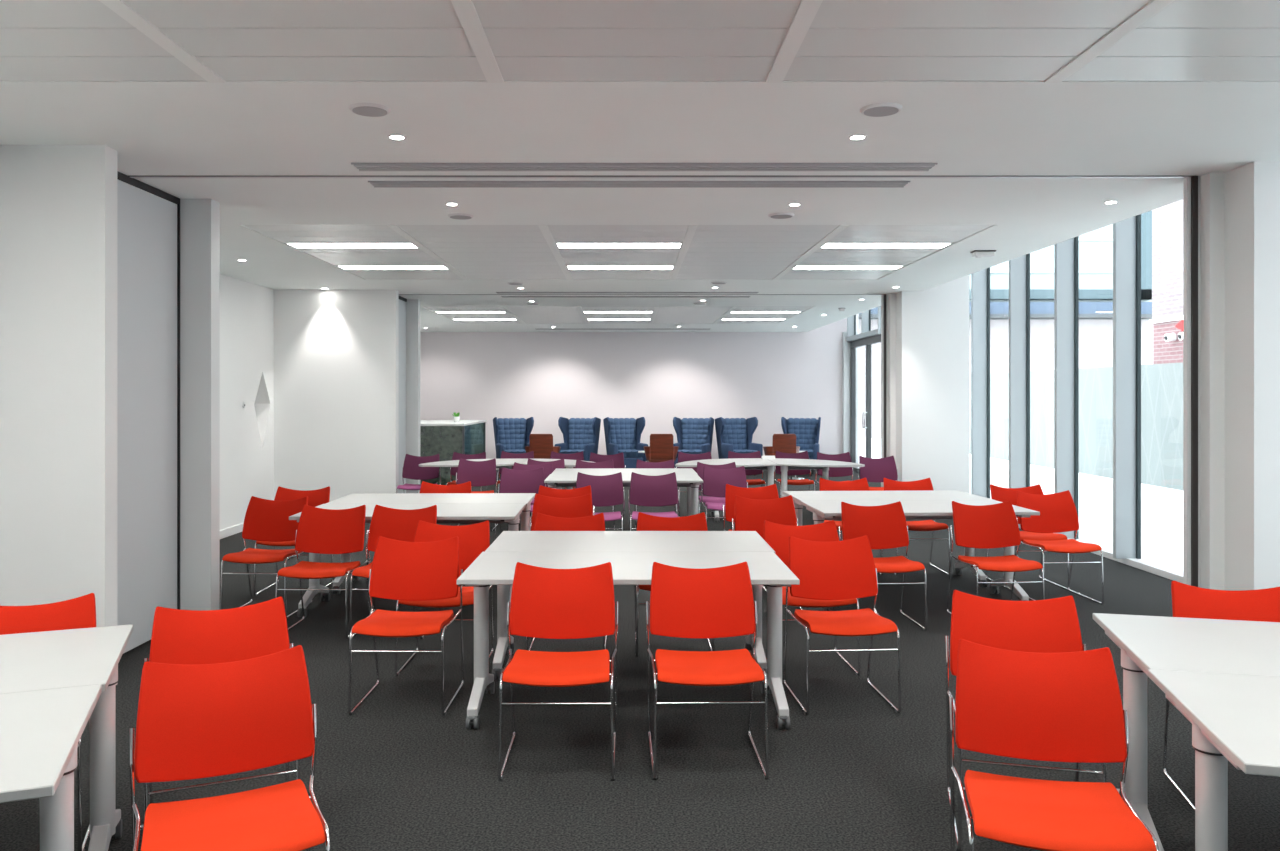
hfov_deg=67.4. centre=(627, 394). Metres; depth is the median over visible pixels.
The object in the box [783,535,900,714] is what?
chair
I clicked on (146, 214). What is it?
wall partition
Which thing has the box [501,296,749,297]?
ceiling vent
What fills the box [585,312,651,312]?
diffuser
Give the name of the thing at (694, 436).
armchair
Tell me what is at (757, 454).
chair
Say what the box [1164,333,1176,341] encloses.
security camera
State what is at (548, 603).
chair
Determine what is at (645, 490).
chair
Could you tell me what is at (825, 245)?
diffuser
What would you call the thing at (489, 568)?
meeting table
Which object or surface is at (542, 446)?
tub chair
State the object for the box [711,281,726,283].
ceiling speaker
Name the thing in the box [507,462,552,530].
chair
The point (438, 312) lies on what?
diffuser
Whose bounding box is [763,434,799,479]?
tub chair
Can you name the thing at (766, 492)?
chair
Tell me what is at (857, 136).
recessed light
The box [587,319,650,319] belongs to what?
recessed light
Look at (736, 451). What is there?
seat cushion
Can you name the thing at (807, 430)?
armchair
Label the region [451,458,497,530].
chair
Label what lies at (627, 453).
seat cushion
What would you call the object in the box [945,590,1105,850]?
chair
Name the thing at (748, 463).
table
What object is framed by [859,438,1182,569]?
pavement
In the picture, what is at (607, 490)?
chair
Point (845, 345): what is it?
trim
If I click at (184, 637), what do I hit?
chair
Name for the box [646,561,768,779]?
chair
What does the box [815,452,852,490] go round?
chair
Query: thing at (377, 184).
ceiling vent
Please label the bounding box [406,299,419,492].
wall
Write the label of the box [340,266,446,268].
diffuser
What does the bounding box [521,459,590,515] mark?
table
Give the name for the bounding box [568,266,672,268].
diffuser
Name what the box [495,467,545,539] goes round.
chair
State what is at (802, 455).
chair
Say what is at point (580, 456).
chair
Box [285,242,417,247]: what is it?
recessed light
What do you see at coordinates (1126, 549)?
window
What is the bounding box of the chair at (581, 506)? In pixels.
[530,494,592,530]
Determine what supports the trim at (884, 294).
attached to the wall at (928, 330)
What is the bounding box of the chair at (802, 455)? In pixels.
[774,451,814,512]
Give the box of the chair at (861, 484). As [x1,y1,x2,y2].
[820,478,882,574]
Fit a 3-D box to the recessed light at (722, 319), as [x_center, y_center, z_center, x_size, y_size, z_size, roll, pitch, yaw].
[2.240,-1.363,17.150,1.130,0.033,0.290,0,0,0]
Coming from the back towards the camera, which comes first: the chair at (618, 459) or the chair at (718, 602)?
the chair at (618, 459)
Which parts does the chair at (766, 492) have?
sled frame, backrest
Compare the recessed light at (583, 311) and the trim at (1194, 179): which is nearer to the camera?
the trim at (1194, 179)
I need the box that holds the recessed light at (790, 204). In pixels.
[788,203,801,205]
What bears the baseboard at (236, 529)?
attached to the wall at (246, 308)
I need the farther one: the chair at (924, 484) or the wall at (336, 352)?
the wall at (336, 352)
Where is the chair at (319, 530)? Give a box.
[276,505,369,638]
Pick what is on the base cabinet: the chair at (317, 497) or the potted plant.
the potted plant
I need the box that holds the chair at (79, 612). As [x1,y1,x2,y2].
[0,593,95,850]
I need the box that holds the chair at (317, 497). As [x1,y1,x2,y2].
[254,486,333,594]
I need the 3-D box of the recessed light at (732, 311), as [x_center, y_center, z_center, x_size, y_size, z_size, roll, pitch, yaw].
[2.240,-1.363,15.650,1.130,0.033,0.290,0,0,0]
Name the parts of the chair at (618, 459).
backrest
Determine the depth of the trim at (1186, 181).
5.93 m
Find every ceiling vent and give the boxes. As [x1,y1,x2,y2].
[351,163,937,170]
[368,181,909,187]
[496,292,758,293]
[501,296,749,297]
[536,329,709,329]
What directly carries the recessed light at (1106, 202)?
in the ceiling
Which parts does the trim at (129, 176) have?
rail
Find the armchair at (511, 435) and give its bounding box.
[493,417,533,458]
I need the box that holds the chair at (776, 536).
[762,520,859,675]
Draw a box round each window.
[846,306,880,341]
[971,214,1182,582]
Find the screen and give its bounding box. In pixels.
[969,363,1182,490]
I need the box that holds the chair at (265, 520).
[220,496,312,618]
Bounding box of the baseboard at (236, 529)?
[220,523,243,538]
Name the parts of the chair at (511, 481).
sled frame, backrest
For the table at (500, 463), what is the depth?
12.23 m
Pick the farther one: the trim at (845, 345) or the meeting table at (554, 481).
the trim at (845, 345)
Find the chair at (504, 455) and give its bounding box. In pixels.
[496,451,533,512]
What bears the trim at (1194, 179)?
attached to the wall at (1240, 206)
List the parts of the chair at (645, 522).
sled frame, seat, backrest, sled frame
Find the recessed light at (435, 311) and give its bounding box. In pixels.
[435,311,505,312]
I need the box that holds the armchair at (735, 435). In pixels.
[715,417,762,475]
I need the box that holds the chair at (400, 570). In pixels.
[348,536,463,715]
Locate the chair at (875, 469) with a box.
[857,456,897,490]
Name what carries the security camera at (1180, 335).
attached to the brick building at (1167, 220)
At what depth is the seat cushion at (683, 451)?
18.86 m
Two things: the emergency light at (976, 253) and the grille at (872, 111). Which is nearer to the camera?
the grille at (872, 111)
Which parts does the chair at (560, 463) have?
backrest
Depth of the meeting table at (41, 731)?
2.44 m
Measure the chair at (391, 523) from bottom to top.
0.833 m
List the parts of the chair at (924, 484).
backrest, seat, sled frame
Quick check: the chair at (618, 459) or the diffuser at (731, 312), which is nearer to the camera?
the chair at (618, 459)
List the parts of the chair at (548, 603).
sled frame, seat, backrest, sled frame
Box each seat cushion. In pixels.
[504,450,525,453]
[559,450,583,453]
[618,450,643,457]
[676,450,701,457]
[734,450,756,452]
[799,450,812,457]
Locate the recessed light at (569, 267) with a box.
[566,265,673,269]
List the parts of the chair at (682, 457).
sled frame, backrest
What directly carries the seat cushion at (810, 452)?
on the armchair at (807, 430)
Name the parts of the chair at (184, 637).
sled frame, backrest, sled frame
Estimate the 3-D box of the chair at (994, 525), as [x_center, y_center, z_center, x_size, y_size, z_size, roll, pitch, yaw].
[2.591,1.188,6.787,0.511,0.833,0.549,0,0,-3]
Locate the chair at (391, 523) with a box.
[349,504,440,638]
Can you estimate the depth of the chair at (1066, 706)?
2.90 m
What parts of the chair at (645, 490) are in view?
sled frame, backrest, seat, sled frame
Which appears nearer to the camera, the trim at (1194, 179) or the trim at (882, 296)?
the trim at (1194, 179)
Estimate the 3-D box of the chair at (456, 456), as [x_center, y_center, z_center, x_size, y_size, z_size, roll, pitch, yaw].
[-2.152,1.188,12.827,0.511,0.833,0.549,0,0,0]
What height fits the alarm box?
0.260 m
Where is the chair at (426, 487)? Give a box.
[420,481,472,523]
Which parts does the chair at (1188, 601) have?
sled frame, backrest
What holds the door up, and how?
in the wall at (657, 377)
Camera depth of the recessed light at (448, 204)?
6.79 m
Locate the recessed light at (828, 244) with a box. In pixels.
[820,242,952,247]
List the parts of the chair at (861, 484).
seat, backrest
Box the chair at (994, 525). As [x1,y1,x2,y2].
[947,501,1043,613]
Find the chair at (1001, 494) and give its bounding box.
[986,484,1069,590]
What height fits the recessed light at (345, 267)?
0.033 m
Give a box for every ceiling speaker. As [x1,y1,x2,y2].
[348,103,390,116]
[448,213,473,219]
[508,282,522,284]
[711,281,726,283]
[768,213,794,218]
[860,103,902,116]
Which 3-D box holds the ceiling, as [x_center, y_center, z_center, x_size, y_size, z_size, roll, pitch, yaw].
[0.080,-2.023,8.400,9.640,1.354,24.800,0,0,0]
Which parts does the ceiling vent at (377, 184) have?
frame, blade, blade, blade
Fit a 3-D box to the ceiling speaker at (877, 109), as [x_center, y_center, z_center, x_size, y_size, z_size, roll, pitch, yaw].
[1.194,-1.343,4.530,0.196,0.014,0.196,0,0,0]
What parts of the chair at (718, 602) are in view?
sled frame, backrest, seat, sled frame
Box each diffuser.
[291,244,415,246]
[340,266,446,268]
[438,312,504,312]
[558,244,680,246]
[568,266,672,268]
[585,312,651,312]
[731,312,797,312]
[794,266,900,268]
[823,244,946,246]
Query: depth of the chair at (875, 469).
12.19 m
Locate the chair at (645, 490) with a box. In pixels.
[628,472,678,530]
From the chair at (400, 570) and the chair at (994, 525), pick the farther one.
the chair at (994, 525)
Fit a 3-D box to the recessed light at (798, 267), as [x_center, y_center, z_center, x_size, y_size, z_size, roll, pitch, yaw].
[2.320,-1.363,10.170,1.130,0.033,0.290,0,0,0]
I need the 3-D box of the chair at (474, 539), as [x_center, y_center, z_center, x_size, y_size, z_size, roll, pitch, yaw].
[-1.080,1.188,5.697,0.511,0.833,0.549,0,0,1]
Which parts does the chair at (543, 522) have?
sled frame, backrest, sled frame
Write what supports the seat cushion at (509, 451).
on the armchair at (511, 435)
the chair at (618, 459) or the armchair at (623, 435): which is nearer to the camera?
the chair at (618, 459)
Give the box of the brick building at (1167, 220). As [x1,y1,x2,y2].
[1149,199,1182,363]
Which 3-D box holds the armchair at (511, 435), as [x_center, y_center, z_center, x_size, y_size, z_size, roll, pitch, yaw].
[-2.284,1.020,19.243,0.782,1.160,0.844,0,0,-17]
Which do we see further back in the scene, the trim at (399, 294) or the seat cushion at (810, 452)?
the seat cushion at (810, 452)
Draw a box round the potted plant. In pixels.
[453,412,459,421]
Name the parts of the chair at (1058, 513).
sled frame, backrest, seat, sled frame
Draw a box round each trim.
[129,176,1191,177]
[177,198,179,608]
[399,294,883,294]
[842,332,857,462]
[881,294,887,486]
[884,294,885,457]
[1183,176,1199,586]
[1191,176,1197,586]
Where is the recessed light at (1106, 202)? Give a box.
[1103,201,1118,203]
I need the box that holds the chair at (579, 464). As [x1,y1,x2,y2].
[573,459,614,530]
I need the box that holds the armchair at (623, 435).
[603,417,647,467]
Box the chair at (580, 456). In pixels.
[550,451,583,467]
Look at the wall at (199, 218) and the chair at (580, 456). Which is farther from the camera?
the chair at (580, 456)
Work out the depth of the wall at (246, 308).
11.37 m
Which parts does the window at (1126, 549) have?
sill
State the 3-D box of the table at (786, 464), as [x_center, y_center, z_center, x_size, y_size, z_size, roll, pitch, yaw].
[2.399,1.230,12.404,1.062,0.740,1.287,0,0,0]
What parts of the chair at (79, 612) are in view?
backrest, sled frame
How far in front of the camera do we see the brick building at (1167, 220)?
22.24 m
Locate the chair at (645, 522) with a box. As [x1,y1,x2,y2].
[634,512,714,656]
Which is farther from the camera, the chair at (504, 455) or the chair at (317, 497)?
the chair at (504, 455)
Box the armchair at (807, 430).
[781,417,820,475]
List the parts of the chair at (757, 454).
backrest, seat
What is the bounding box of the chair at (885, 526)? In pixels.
[837,501,926,629]
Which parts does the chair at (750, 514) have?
backrest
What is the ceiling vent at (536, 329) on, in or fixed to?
in the ceiling
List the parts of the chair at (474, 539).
sled frame, seat, backrest, sled frame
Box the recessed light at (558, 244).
[555,242,682,247]
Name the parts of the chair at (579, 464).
backrest, sled frame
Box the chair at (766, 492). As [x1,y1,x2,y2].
[723,484,789,586]
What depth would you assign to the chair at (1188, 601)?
3.94 m
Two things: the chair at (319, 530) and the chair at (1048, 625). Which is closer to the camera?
the chair at (1048, 625)
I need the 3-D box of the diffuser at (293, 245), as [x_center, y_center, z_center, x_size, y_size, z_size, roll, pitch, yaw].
[-2.480,-1.362,8.670,1.106,0.016,0.266,0,0,0]
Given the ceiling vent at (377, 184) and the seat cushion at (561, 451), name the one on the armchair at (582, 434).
the seat cushion at (561, 451)
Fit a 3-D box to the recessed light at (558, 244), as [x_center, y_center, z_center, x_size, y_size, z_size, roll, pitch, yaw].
[-0.080,-1.363,8.670,1.130,0.033,0.290,0,0,0]
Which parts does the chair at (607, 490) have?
backrest, seat, sled frame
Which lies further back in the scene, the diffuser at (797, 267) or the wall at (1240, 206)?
the diffuser at (797, 267)
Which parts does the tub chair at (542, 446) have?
armrest, backrest, armrest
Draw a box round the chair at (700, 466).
[696,462,735,512]
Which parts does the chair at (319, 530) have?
sled frame, seat, backrest, sled frame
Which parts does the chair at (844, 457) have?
backrest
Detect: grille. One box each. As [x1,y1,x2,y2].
[352,106,386,116]
[450,215,470,219]
[771,215,791,218]
[864,106,898,116]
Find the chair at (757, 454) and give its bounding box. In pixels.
[728,451,765,486]
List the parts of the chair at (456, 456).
seat, backrest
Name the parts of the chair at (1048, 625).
sled frame, backrest, sled frame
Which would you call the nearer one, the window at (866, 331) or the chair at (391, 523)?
the chair at (391, 523)
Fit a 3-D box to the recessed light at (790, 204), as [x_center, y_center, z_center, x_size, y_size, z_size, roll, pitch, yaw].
[1.180,-1.353,6.800,0.099,0.017,0.099,0,0,0]
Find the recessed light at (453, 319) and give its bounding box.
[453,319,515,319]
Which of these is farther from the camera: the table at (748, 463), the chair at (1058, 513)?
the table at (748, 463)
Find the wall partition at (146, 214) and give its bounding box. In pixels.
[117,171,178,652]
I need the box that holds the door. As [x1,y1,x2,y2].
[850,334,880,472]
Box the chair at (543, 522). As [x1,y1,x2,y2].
[526,513,606,650]
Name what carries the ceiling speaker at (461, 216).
attached to the ceiling
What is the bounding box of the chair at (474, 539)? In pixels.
[395,520,493,675]
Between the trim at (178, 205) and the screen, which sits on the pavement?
the screen
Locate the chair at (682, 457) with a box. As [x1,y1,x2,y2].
[676,452,711,515]
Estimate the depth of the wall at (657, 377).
20.60 m
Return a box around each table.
[0,624,132,850]
[0,684,101,850]
[289,504,525,616]
[326,493,535,593]
[419,459,527,490]
[456,552,799,728]
[485,531,774,679]
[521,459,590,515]
[544,474,702,514]
[552,468,697,515]
[675,458,776,521]
[767,458,864,520]
[782,490,992,586]
[801,500,1039,610]
[1093,613,1279,850]
[1148,669,1279,850]
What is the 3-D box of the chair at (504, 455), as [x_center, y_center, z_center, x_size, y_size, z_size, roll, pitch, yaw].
[-1.524,1.188,13.027,0.511,0.833,0.549,0,0,0]
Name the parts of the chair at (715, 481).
sled frame, seat, backrest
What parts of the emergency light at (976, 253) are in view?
mounting plate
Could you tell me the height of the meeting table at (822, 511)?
0.740 m
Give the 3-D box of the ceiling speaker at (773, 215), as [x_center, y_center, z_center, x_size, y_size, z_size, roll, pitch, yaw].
[1.150,-1.343,7.200,0.196,0.014,0.196,0,0,0]
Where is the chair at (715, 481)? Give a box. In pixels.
[701,466,747,521]
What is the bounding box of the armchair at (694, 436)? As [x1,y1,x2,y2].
[673,417,713,467]
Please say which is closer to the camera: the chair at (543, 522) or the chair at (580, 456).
the chair at (543, 522)
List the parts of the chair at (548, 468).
backrest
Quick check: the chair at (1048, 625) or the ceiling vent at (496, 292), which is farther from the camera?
the ceiling vent at (496, 292)
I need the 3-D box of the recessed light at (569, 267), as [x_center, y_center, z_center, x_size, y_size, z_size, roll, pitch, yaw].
[-0.080,-1.363,10.170,1.130,0.033,0.290,0,0,0]
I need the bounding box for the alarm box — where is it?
[1175,320,1182,330]
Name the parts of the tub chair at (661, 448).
armrest, seat, backrest, armrest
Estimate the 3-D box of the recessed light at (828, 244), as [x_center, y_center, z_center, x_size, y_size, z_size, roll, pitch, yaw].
[2.320,-1.363,8.670,1.130,0.033,0.290,0,0,0]
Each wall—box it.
[0,145,116,684]
[180,199,219,609]
[220,274,273,530]
[274,290,398,501]
[399,296,406,492]
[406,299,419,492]
[420,314,858,469]
[888,275,968,492]
[1200,161,1279,590]
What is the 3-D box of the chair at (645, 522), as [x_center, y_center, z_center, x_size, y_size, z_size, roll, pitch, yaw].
[0.287,1.188,6.107,0.511,0.833,0.549,0,0,0]
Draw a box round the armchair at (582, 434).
[555,417,600,460]
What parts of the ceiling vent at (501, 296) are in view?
frame, blade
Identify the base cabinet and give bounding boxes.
[420,420,486,484]
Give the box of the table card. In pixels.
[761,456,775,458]
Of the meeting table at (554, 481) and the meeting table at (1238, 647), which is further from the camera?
the meeting table at (554, 481)
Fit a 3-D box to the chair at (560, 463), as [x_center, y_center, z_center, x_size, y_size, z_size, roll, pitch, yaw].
[-0.997,1.188,11.457,0.511,0.833,0.549,0,0,0]
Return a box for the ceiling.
[0,0,1279,331]
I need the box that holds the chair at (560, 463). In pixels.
[527,458,565,504]
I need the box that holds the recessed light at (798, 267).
[792,265,903,269]
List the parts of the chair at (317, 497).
sled frame, seat, backrest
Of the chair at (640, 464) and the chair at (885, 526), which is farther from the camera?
the chair at (640, 464)
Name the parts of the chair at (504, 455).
backrest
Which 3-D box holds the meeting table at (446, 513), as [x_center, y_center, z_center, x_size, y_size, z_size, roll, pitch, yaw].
[-1.605,1.230,7.200,1.600,0.740,0.799,0,0,-1]
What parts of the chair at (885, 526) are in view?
sled frame, backrest, seat, sled frame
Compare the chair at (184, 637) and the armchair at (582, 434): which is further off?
the armchair at (582, 434)
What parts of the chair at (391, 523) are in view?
sled frame, seat, backrest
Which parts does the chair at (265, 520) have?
sled frame, seat, backrest, sled frame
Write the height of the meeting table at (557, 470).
0.740 m
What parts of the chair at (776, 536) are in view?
backrest, seat, sled frame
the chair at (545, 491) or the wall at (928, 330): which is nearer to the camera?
the chair at (545, 491)
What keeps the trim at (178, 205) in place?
attached to the wall at (199, 218)
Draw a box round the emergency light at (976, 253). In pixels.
[970,250,995,257]
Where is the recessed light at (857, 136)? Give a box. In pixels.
[848,134,866,139]
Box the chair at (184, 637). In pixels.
[144,596,299,817]
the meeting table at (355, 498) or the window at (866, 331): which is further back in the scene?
the window at (866, 331)
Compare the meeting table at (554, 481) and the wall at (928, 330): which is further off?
the wall at (928, 330)
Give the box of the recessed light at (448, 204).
[445,203,458,205]
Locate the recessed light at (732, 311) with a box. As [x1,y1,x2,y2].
[731,311,801,312]
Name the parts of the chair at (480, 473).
backrest, seat, sled frame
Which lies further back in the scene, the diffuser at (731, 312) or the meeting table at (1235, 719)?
the diffuser at (731, 312)
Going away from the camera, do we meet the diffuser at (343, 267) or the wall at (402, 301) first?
the diffuser at (343, 267)
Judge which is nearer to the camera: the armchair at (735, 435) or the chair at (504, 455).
the chair at (504, 455)
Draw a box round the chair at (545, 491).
[538,485,594,514]
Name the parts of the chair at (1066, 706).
sled frame, backrest, seat, sled frame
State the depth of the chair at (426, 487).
8.59 m
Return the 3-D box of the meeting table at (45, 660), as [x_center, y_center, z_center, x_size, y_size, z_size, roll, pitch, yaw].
[-2.448,1.230,2.933,1.600,0.740,0.799,0,0,-22]
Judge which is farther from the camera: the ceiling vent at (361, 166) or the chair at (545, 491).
the chair at (545, 491)
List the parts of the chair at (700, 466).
seat, backrest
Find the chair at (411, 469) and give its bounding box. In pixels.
[396,454,440,492]
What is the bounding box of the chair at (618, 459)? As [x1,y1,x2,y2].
[590,452,625,517]
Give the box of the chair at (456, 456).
[446,452,487,490]
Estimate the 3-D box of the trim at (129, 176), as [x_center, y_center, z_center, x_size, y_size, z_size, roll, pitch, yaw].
[0.210,-1.349,5.933,6.580,0.005,0.054,0,0,0]
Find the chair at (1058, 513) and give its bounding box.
[1014,490,1103,603]
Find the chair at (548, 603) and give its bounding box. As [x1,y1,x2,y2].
[498,562,618,780]
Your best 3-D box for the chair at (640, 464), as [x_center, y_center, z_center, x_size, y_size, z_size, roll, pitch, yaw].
[0.328,1.188,11.297,0.511,0.833,0.549,0,0,0]
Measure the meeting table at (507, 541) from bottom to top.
0.740 m
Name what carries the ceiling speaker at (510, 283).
attached to the ceiling
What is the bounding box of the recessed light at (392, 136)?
[387,134,406,139]
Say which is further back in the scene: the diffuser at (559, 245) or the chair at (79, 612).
the diffuser at (559, 245)
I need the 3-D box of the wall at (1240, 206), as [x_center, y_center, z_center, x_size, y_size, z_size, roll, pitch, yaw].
[4.215,-0.500,5.850,1.370,4.200,0.600,0,0,0]
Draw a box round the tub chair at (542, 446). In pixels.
[525,434,560,458]
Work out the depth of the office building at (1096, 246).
36.00 m
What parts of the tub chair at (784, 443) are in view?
armrest, backrest, armrest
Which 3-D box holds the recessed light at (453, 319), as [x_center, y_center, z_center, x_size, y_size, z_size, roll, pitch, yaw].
[-2.560,-1.363,17.150,1.130,0.033,0.290,0,0,0]
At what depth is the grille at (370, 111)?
4.51 m
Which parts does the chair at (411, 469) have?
seat, backrest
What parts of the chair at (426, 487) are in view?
backrest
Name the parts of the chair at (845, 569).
sled frame, backrest, seat, sled frame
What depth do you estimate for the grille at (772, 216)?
7.19 m
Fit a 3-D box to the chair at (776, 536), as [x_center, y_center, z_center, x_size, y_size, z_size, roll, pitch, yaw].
[1.068,1.188,5.697,0.511,0.833,0.549,0,0,-3]
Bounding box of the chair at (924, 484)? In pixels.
[880,478,949,575]
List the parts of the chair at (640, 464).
sled frame, backrest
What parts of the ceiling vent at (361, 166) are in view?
blade, blade, blade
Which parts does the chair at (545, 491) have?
backrest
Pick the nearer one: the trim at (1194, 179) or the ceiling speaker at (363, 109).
the ceiling speaker at (363, 109)
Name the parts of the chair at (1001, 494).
sled frame, backrest, seat, sled frame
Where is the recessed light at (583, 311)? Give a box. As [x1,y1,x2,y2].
[583,311,652,312]
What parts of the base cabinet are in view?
glass, panel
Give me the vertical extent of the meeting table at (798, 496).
0.740 m
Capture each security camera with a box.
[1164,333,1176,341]
[1178,332,1182,339]
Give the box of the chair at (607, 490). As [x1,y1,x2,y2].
[576,472,624,530]
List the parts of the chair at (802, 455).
sled frame, backrest, seat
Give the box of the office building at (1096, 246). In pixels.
[859,210,1152,437]
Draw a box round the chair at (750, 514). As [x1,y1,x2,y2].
[732,495,807,609]
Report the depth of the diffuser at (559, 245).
8.70 m
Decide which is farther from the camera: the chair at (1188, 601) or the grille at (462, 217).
the grille at (462, 217)
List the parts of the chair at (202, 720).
sled frame, backrest, seat, sled frame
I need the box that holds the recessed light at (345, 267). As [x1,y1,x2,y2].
[336,265,448,269]
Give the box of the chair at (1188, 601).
[1163,581,1279,810]
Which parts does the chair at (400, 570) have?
sled frame, seat, backrest, sled frame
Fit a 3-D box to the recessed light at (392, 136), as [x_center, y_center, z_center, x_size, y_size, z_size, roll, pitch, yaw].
[-1.208,-1.353,5.020,0.099,0.017,0.099,0,0,0]
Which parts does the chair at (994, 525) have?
sled frame, backrest, seat, sled frame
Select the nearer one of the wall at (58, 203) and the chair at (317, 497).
the wall at (58, 203)
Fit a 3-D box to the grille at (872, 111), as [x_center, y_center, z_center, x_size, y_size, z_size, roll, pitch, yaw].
[1.194,-1.337,4.530,0.160,0.003,0.160,0,0,0]
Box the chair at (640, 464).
[635,459,676,530]
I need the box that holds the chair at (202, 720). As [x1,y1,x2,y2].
[130,645,330,850]
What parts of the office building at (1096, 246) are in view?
corner post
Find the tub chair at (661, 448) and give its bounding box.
[644,434,678,461]
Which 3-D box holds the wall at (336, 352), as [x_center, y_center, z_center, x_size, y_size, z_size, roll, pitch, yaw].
[-3.807,0.125,12.900,1.667,2.950,1.200,0,0,0]
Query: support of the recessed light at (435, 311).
in the ceiling
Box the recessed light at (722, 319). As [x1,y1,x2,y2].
[722,319,784,319]
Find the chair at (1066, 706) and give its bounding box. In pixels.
[949,639,1158,850]
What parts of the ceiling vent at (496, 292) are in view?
frame, blade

